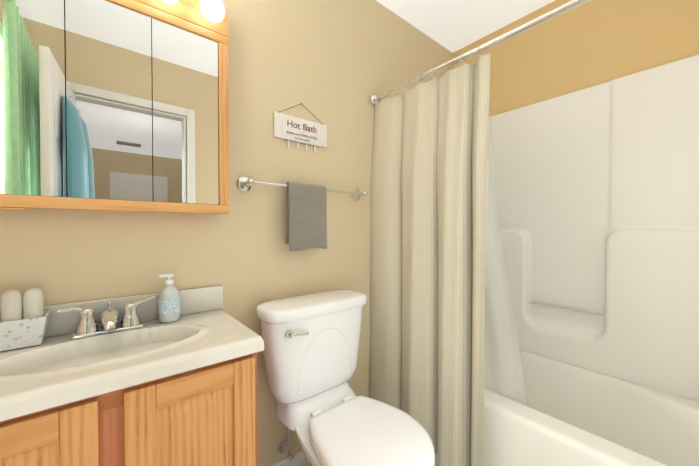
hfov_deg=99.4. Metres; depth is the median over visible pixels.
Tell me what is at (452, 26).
ceiling
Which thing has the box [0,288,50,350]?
tray
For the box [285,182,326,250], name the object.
towel
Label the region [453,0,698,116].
wall
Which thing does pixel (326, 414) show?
toilet
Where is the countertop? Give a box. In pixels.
[0,309,263,421]
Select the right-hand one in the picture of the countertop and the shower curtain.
the shower curtain
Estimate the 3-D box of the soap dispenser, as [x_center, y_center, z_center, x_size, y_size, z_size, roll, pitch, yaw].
[-0.609,0.216,1.001,0.065,0.158,0.065,-1,1,-39]
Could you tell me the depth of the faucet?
0.87 m
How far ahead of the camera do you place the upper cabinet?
0.87 m
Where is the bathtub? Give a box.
[379,55,698,465]
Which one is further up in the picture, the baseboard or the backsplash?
the backsplash
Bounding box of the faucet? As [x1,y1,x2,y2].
[56,295,155,339]
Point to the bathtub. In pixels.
(596, 196)
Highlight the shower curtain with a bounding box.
[370,0,590,465]
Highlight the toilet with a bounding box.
[256,290,434,465]
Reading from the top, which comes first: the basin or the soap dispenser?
the soap dispenser
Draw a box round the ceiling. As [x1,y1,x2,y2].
[376,0,554,52]
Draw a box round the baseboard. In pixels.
[271,449,305,465]
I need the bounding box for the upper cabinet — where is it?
[0,0,228,214]
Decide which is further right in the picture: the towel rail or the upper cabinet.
the towel rail
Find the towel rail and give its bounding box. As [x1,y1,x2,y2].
[237,177,367,250]
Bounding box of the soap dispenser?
[158,273,180,322]
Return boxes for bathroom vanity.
[0,285,263,465]
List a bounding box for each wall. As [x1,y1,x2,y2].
[0,0,452,465]
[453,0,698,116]
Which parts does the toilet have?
stop valve knob, flush lever, bowl, tank, tank lid, seat, seat lid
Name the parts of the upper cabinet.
glass, glass, frame, bulb, glass, bulb, frame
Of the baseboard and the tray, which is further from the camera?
the baseboard
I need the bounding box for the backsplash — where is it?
[0,285,222,337]
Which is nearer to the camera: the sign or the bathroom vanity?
the bathroom vanity
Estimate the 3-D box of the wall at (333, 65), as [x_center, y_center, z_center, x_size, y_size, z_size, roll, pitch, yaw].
[-0.194,-0.104,1.489,2.590,2.440,0.100,-1,1,-39]
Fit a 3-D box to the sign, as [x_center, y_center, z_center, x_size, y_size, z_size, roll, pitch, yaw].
[-0.223,-0.499,1.386,0.280,0.219,0.012,-1,1,-39]
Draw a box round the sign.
[274,103,326,151]

